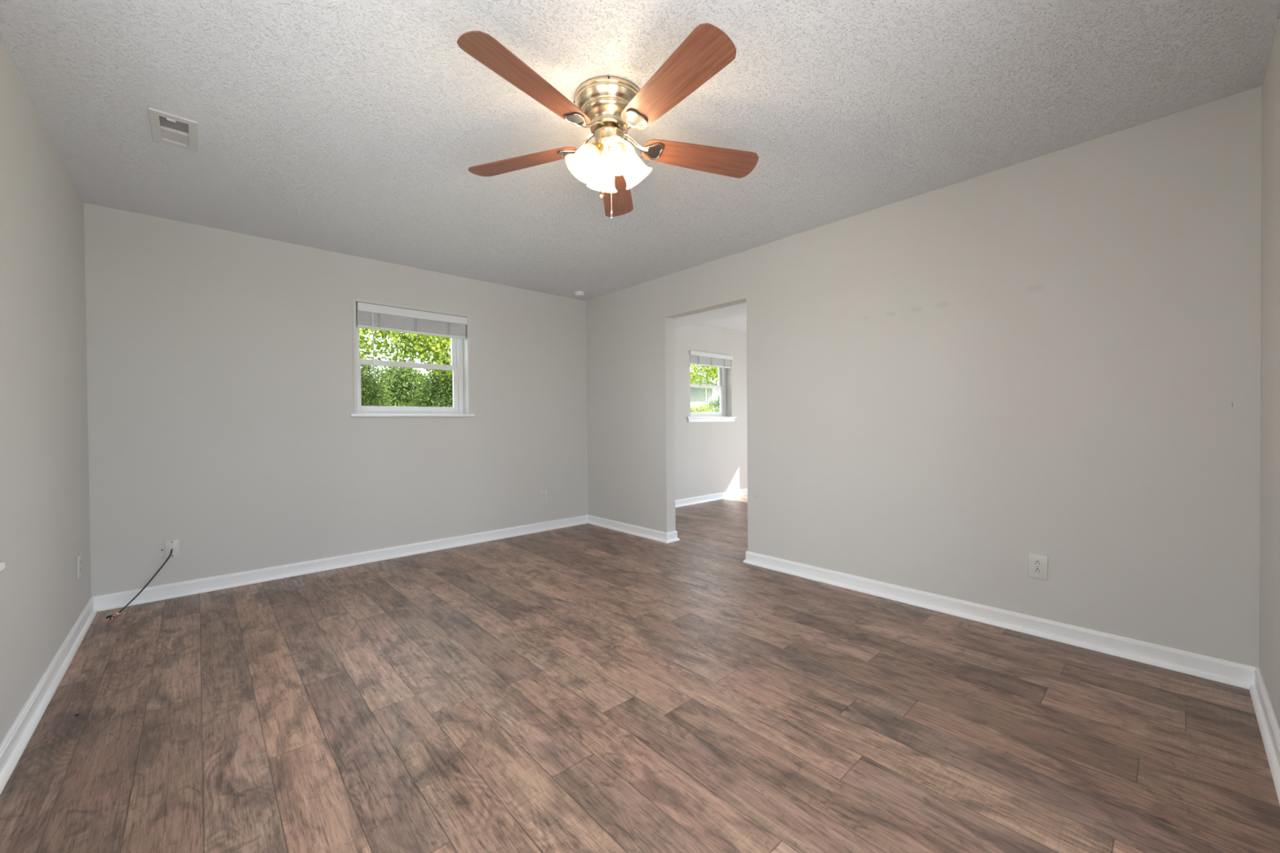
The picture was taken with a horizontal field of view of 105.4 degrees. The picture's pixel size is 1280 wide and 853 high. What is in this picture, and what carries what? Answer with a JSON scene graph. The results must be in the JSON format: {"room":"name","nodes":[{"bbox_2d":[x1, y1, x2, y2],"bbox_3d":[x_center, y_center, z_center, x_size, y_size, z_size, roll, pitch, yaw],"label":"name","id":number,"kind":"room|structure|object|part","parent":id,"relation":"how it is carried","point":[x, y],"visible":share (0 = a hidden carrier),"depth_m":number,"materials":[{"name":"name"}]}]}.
{"room":"empty living room","nodes":[
{"label":"empty living room","id":0,"kind":"room"},
{"bbox_2d":[0,562,4,572],"bbox_3d":[-1.209,-0.258,0.506,0.209,1.414,2.535,-1,1,-42],"label":"window","id":1,"kind":"structure","parent":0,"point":[2,564],"depth_m":1.50,"materials":[{"name":"white plastic"}]},
{"bbox_2d":[0,38,91,744],"bbox_3d":[-1.798,-0.106,1.165,0.130,2.440,4.598,-1,1,-42],"label":"wall","id":2,"kind":"structure","parent":0,"point":[45,499],"depth_m":1.99,"materials":[{"name":"paint"}]},
{"bbox_2d":[0,596,97,795],"bbox_3d":[-1.730,1.068,1.230,0.028,0.090,4.598,-1,1,-42],"label":"baseboard","id":3,"kind":"structure","parent":2,"relation":"attached to","point":[14,744],"depth_m":1.90,"materials":[{"name":"white paint"}]},
{"bbox_2d":[76,554,80,578],"bbox_3d":[-3.004,0.749,2.612,0.009,0.118,0.074,-1,1,-42],"label":"wall outlet","id":4,"kind":"object","parent":2,"relation":"attached to","point":[78,557],"visible":1,"depth_m":2.59,"materials":[{"name":"plastic"}]},
{"bbox_2d":[84,202,747,596],"bbox_3d":[-0.454,-0.161,5.581,8.059,2.440,0.130,-1,1,-42],"label":"wall","id":5,"kind":"structure","parent":0,"point":[220,362],"depth_m":3.59,"materials":[{"name":"paint"}]},
{"bbox_2d":[164,539,179,559],"bbox_3d":[-3.021,0.793,3.150,0.068,0.118,0.018,-1,1,-42],"label":"cable wall plate","id":6,"kind":"object","parent":5,"relation":"attached to","point":[174,544],"visible":1,"depth_m":3.15,"materials":[{"name":"plastic"}]},
{"bbox_2d":[102,549,172,621],"bbox_3d":[-3.030,0.952,2.961,0.056,0.313,0.374,0,1,9],"label":"coaxial cable","id":7,"kind":"object","parent":6,"relation":"attached to","point":[111,616],"visible":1,"depth_m":2.94,"materials":[{"name":"plastic"}]},
{"bbox_2d":[93,515,587,611],"bbox_3d":[-1.921,1.041,4.144,3.664,0.090,0.028,-1,1,-42],"label":"baseboard","id":8,"kind":"structure","parent":5,"relation":"attached to","point":[120,599],"depth_m":3.63,"materials":[{"name":"white paint"}]},
{"bbox_2d":[350,297,474,417],"bbox_3d":[-1.961,-0.551,4.218,0.998,0.936,0.209,-1,1,-42],"label":"window","id":9,"kind":"structure","parent":5,"relation":"in","point":[456,344],"depth_m":4.24,"materials":[{"name":"white plastic"}]},
{"bbox_3d":[-2.028,-0.741,4.268,0.838,0.447,0.026,-1,1,-42],"label":"sash","id":10,"kind":"part","parent":9,"relation":"part of","materials":[{"name":"glass"}]},
{"bbox_3d":[-2.003,-0.343,4.248,0.838,0.429,0.026,-1,1,-42],"label":"sash","id":11,"kind":"part","parent":9,"relation":"part of","materials":[{"name":"glass"}]},
{"bbox_3d":[-2.006,-0.551,4.268,0.898,0.888,0.075,-1,1,-42],"label":"frame","id":12,"kind":"part","parent":9,"relation":"part of","materials":[{"name":"white plastic"}]},
{"bbox_2d":[355,302,466,378],"bbox_3d":[-1.924,-0.691,4.178,0.886,0.596,0.077,-1,1,-42],"label":"window blind","id":13,"kind":"object","parent":9,"relation":"attached to","point":[368,316],"visible":0.9,"depth_m":4.12,"materials":[{"name":"plastic"}]},
{"bbox_3d":[-1.933,-0.809,4.183,0.878,0.020,0.054,-1,1,-42],"label":"rail","id":14,"kind":"part","parent":13,"relation":"part of","materials":[{"name":"white plastic"}]},
{"bbox_3d":[-1.932,-0.095,4.195,0.998,0.024,0.134,-1,1,-42],"label":"sill","id":15,"kind":"part","parent":9,"relation":"part of","materials":[{"name":"white paint"}]},
{"bbox_2d":[540,490,546,502],"bbox_3d":[-0.988,0.717,5.003,0.074,0.118,0.009,-1,1,-42],"label":"wall outlet","id":16,"kind":"object","parent":5,"relation":"attached to","point":[543,493],"visible":1,"depth_m":5.00,"materials":[{"name":"plastic"}]},
{"bbox_2d":[686,367,736,422],"bbox_3d":[0.956,-0.544,6.865,1.060,0.958,0.204,-1,1,-42],"label":"window","id":17,"kind":"structure","parent":5,"relation":"in","point":[721,416],"depth_m":7.04,"materials":[{"name":"white plastic"}]},
{"bbox_3d":[0.915,-0.373,6.893,0.800,0.428,0.026,-1,1,-42],"label":"sash","id":18,"kind":"part","parent":17,"relation":"part of","materials":[{"name":"glass"}]},
{"bbox_3d":[0.915,-0.580,6.915,0.902,0.886,0.075,-1,1,-42],"label":"frame","id":19,"kind":"part","parent":17,"relation":"part of","materials":[{"name":"white plastic"}]},
{"bbox_2d":[688,350,733,395],"bbox_3d":[0.992,-0.720,6.827,0.925,0.601,0.077,-1,1,-42],"label":"window blind","id":20,"kind":"object","parent":17,"relation":"attached to","point":[696,357],"visible":0.84,"depth_m":6.76,"materials":[{"name":"plastic"}]},
{"bbox_3d":[0.984,-0.855,6.834,0.882,0.020,0.054,-1,1,-42],"label":"rail","id":21,"kind":"part","parent":20,"relation":"part of","materials":[{"name":"white plastic"}]},
{"bbox_3d":[0.985,-0.101,6.841,1.060,0.072,0.129,-1,1,-42],"label":"sill","id":22,"kind":"part","parent":17,"relation":"part of","materials":[{"name":"white paint"}]},
{"bbox_3d":[0.890,-0.772,6.913,0.800,0.442,0.026,-1,1,-42],"label":"sash","id":23,"kind":"part","parent":17,"relation":"part of","materials":[{"name":"white plastic"}]},
{"bbox_2d":[675,488,747,507],"bbox_3d":[1.007,0.991,6.805,4.020,0.090,0.028,-1,1,-42],"label":"baseboard","id":24,"kind":"structure","parent":5,"relation":"attached to","point":[693,500],"depth_m":6.77,"materials":[{"name":"white paint"}]},
{"bbox_2d":[0,494,1279,852],"bbox_3d":[1.147,1.214,3.845,8.059,0.300,4.858,-1,1,-42],"label":"floor","id":25,"kind":"structure","parent":0,"point":[584,688],"depth_m":1.79,"materials":[{"name":"brown wood"}]},
{"bbox_2d":[0,0,1279,333],"bbox_3d":[0.915,-1.475,3.864,8.509,0.200,5.208,-1,1,-42],"label":"ceiling","id":26,"kind":"structure","parent":0,"point":[353,127],"depth_m":2.04,"materials":[{"name":"white paint"}]},
{"bbox_2d":[148,107,197,152],"bbox_3d":[-2.098,-1.409,2.199,0.151,0.175,0.304,-1,1,-42],"label":"ceiling vent","id":27,"kind":"object","parent":26,"relation":"in","point":[167,126],"visible":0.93,"depth_m":2.19,"materials":[{"name":"metal"}]},
{"bbox_3d":[-2.028,-1.326,2.110,0.030,0.010,0.014,-1,1,-42],"label":"damper lever","id":28,"kind":"part","parent":27,"relation":"part of","materials":[{"name":"metal"}]},
{"bbox_2d":[574,291,585,296],"bbox_3d":[-0.616,-1.354,4.997,0.108,0.039,0.108,-1,1,-42],"label":"smoke detector","id":29,"kind":"object","parent":26,"relation":"attached to","point":[576,293],"visible":1,"depth_m":4.96,"materials":[{"name":"plastic"}]},
{"bbox_2d":[457,22,758,219],"bbox_3d":[-0.122,-1.103,1.978,1.284,0.489,1.277,-1,1,-42],"label":"ceiling fan","id":30,"kind":"object","parent":26,"relation":"hanging from","point":[609,106],"visible":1,"depth_m":1.89,"materials":[{"name":"brown wood"}]},
{"bbox_3d":[-0.514,-1.167,2.151,0.527,0.006,0.157,-1,13,19],"label":"blade","id":31,"kind":"part","parent":30,"relation":"part of","materials":[{"name":"brown wood"}]},
{"bbox_3d":[-0.375,-1.185,1.689,0.157,0.006,0.527,16,8,37],"label":"blade","id":32,"kind":"part","parent":30,"relation":"part of","materials":[{"name":"brown wood"}]},
{"bbox_3d":[-0.263,-1.187,2.059,0.167,0.060,0.093,-1,13,19],"label":"blade arm","id":33,"kind":"part","parent":30,"relation":"part of","materials":[{"name":"silver metal"}]},
{"bbox_3d":[-0.210,-1.194,1.899,0.093,0.060,0.167,16,8,36],"label":"blade arm","id":34,"kind":"part","parent":30,"relation":"part of","materials":[{"name":"silver metal"}]},
{"bbox_3d":[-0.211,-1.094,1.987,0.052,0.080,0.052,34,-11,8],"label":"bulb","id":35,"kind":"part","parent":30,"relation":"part of","materials":[{"name":"white glass"}]},
{"bbox_3d":[-0.155,-1.061,1.950,0.003,0.241,0.004,-1,1,-42],"label":"pull chain","id":36,"kind":"part","parent":30,"relation":"part of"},
{"bbox_2d":[600,128,603,155],"bbox_3d":[-0.153,-1.136,1.956,0.008,0.107,0.026,0,1,24],"label":"switch","id":37,"kind":"object","parent":30,"relation":"attached to","point":[601,130],"depth_m":1.95,"materials":[{"name":"gold metal"}]},
{"bbox_3d":[-0.155,-1.095,2.101,0.052,0.080,0.052,14,36,0],"label":"bulb","id":38,"kind":"part","parent":30,"relation":"part of","materials":[{"name":"white glass"}]},
{"bbox_3d":[-0.119,-0.998,2.021,0.003,0.217,0.004,-1,1,-42],"label":"pull chain","id":39,"kind":"part","parent":30,"relation":"part of","materials":[{"name":"white metal"}]},
{"bbox_3d":[-0.127,-1.188,2.159,0.093,0.060,0.167,-13,-1,1],"label":"blade arm","id":40,"kind":"part","parent":30,"relation":"part of","materials":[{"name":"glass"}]},
{"bbox_3d":[-0.097,-1.094,1.930,0.052,0.080,0.052,-14,-34,0],"label":"bulb","id":41,"kind":"part","parent":30,"relation":"part of","materials":[{"name":"white glass"}]},
{"bbox_3d":[-0.117,-1.169,2.425,0.157,0.006,0.527,-13,-1,1],"label":"blade","id":42,"kind":"part","parent":30,"relation":"part of","materials":[{"name":"brown wood"}]},
{"bbox_3d":[-0.040,-1.096,2.045,0.052,0.080,0.052,-35,12,9],"label":"bulb","id":43,"kind":"part","parent":30,"relation":"part of","materials":[{"name":"white glass"}]},
{"bbox_3d":[-0.042,-1.190,1.899,0.093,0.060,0.167,15,-9,-34],"label":"blade arm","id":44,"kind":"part","parent":30,"relation":"part of","materials":[{"name":"silver metal"}]},
{"bbox_3d":[0.010,-1.190,2.060,0.167,0.060,0.093,0,-13,-17],"label":"blade arm","id":45,"kind":"part","parent":30,"relation":"part of","materials":[{"name":"silver metal"}]},
{"bbox_3d":[0.107,-1.176,1.678,0.157,0.006,0.527,15,-9,-34],"label":"blade","id":46,"kind":"part","parent":30,"relation":"part of","materials":[{"name":"brown wood"}]},
{"bbox_3d":[0.267,-1.175,2.133,0.527,0.006,0.157,0,-13,-17],"label":"blade","id":47,"kind":"part","parent":30,"relation":"part of","materials":[{"name":"brown wood"}]},
{"bbox_2d":[674,302,746,328],"bbox_3d":[1.504,-1.313,4.163,1.260,0.140,4.598,-1,1,-42],"label":"ceiling","id":48,"kind":"structure","parent":0,"point":[739,309],"depth_m":5.52,"materials":[{"name":"white paint"}]},
{"bbox_2d":[586,85,1262,667],"bbox_3d":[1.004,-0.154,3.712,0.115,2.440,4.598,-1,1,-42],"label":"wall","id":49,"kind":"structure","parent":0,"point":[1055,355],"depth_m":2.56,"materials":[{"name":"paint"}]},
{"bbox_2d":[587,515,679,543],"bbox_3d":[-0.112,1.018,4.962,0.170,0.090,1.250,-1,1,-42],"label":"baseboard","id":50,"kind":"structure","parent":49,"relation":"attached to","point":[672,536],"depth_m":4.78,"materials":[{"name":"white paint"}]},
{"bbox_2d":[742,551,1257,689],"bbox_3d":[1.715,1.023,2.952,0.170,0.090,2.514,-1,1,-42],"label":"baseboard","id":51,"kind":"structure","parent":49,"relation":"attached to","point":[1233,673],"depth_m":2.49,"materials":[{"name":"white paint"}]},
{"bbox_2d":[1027,552,1048,580],"bbox_3d":[2.038,0.717,2.499,0.009,0.124,0.080,-1,1,-42],"label":"wall outlet","id":52,"kind":"object","parent":49,"relation":"attached to","point":[1037,565],"visible":1,"depth_m":2.50,"materials":[{"name":"plastic"}]},
{"bbox_2d":[1033,567,1041,573],"bbox_3d":[2.035,0.737,2.497,0.002,0.028,0.034,-1,1,-42],"label":"receptacle","id":53,"kind":"object","parent":52,"relation":"attached to","point":[1036,570],"depth_m":2.50,"materials":[{"name":"plastic"}]},
{"bbox_2d":[1033,560,1041,565],"bbox_3d":[2.035,0.698,2.496,0.002,0.028,0.034,-1,1,-42],"label":"receptacle","id":54,"kind":"object","parent":52,"relation":"attached to","point":[1036,562],"depth_m":2.50,"materials":[{"name":"plastic"}]},
{"bbox_2d":[1259,16,1279,729],"bbox_3d":[2.726,-0.152,2.082,8.059,2.440,0.130,-1,1,-42],"label":"wall","id":55,"kind":"structure","parent":0,"point":[1269,497],"depth_m":1.74,"materials":[{"name":"paint"}]},
{"bbox_2d":[1248,667,1279,804],"bbox_3d":[1.935,1.036,1.472,1.550,0.090,0.028,-1,1,-42],"label":"baseboard","id":56,"kind":"structure","parent":55,"relation":"attached to","point":[1269,730],"depth_m":1.68,"materials":[{"name":"white paint"}]},
{"label":"outside","id":57,"kind":"structure","parent":0,"visible":0},
{"bbox_3d":[-0.233,1.540,12.454,130.000,0.200,130.000,-1,1,-42],"label":"ground","id":58,"kind":"structure","parent":57,"visible":0},
{"bbox_2d":[360,349,399,406],"bbox_3d":[-7.334,-0.304,12.185,2.701,3.961,2.497,0,1,0],"label":"evergreen tree","id":59,"kind":"object","parent":58,"relation":"on","point":[370,388],"visible":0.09,"depth_m":12.23,"materials":[{"name":"green plant"}]},
{"bbox_2d":[359,328,452,385],"bbox_3d":[-4.408,-1.692,10.688,7.511,6.574,4.267,-1,1,-38],"label":"maple tree","id":60,"kind":"object","parent":58,"relation":"on","point":[442,344],"visible":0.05,"depth_m":9.46,"materials":[{"name":"green plant"}]},
{"bbox_2d":[374,356,438,406],"bbox_3d":[-7.914,-0.375,16.300,2.673,4.058,2.622,0,1,-1],"label":"evergreen tree","id":61,"kind":"object","parent":58,"relation":"on","point":[402,388],"visible":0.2,"depth_m":15.83,"materials":[{"name":"green plant"}]},
{"bbox_2d":[405,348,453,407],"bbox_3d":[-5.380,-0.366,14.112,2.837,4.003,2.373,-1,1,-42],"label":"evergreen tree","id":62,"kind":"object","parent":58,"relation":"on","point":[442,395],"visible":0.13,"depth_m":13.50,"materials":[{"name":"green plant"}]},
{"bbox_2d":[689,377,718,410],"bbox_3d":[-1.094,-1.444,31.933,11.800,5.400,7.200,-1,1,-42],"label":"neighbouring house","id":63,"kind":"structure","parent":58,"relation":"on","point":[695,398],"depth_m":32.56,"materials":[{"name":"white"}]},
{"bbox_2d":[689,364,719,395],"bbox_3d":[4.802,-2.202,28.150,12.088,7.103,4.889,-1,1,-42],"label":"shade tree","id":64,"kind":"object","parent":58,"relation":"on","point":[712,372],"visible":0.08,"depth_m":25.81,"materials":[{"name":"green plant"}]},
{"bbox_2d":[690,402,719,412],"bbox_3d":[2.022,0.329,16.769,2.094,2.308,2.162,0,1,43],"label":"shrub","id":65,"kind":"object","parent":58,"relation":"on","point":[700,409],"visible":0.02,"depth_m":16.53,"materials":[{"name":"green plant"}]},
{"bbox_2d":[702,392,719,412],"bbox_3d":[3.407,-0.067,18.836,2.263,3.040,1.995,-1,1,-36],"label":"shrub","id":66,"kind":"object","parent":58,"relation":"on","point":[717,402],"visible":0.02,"depth_m":18.53,"materials":[{"name":"green plant"}]}
]}

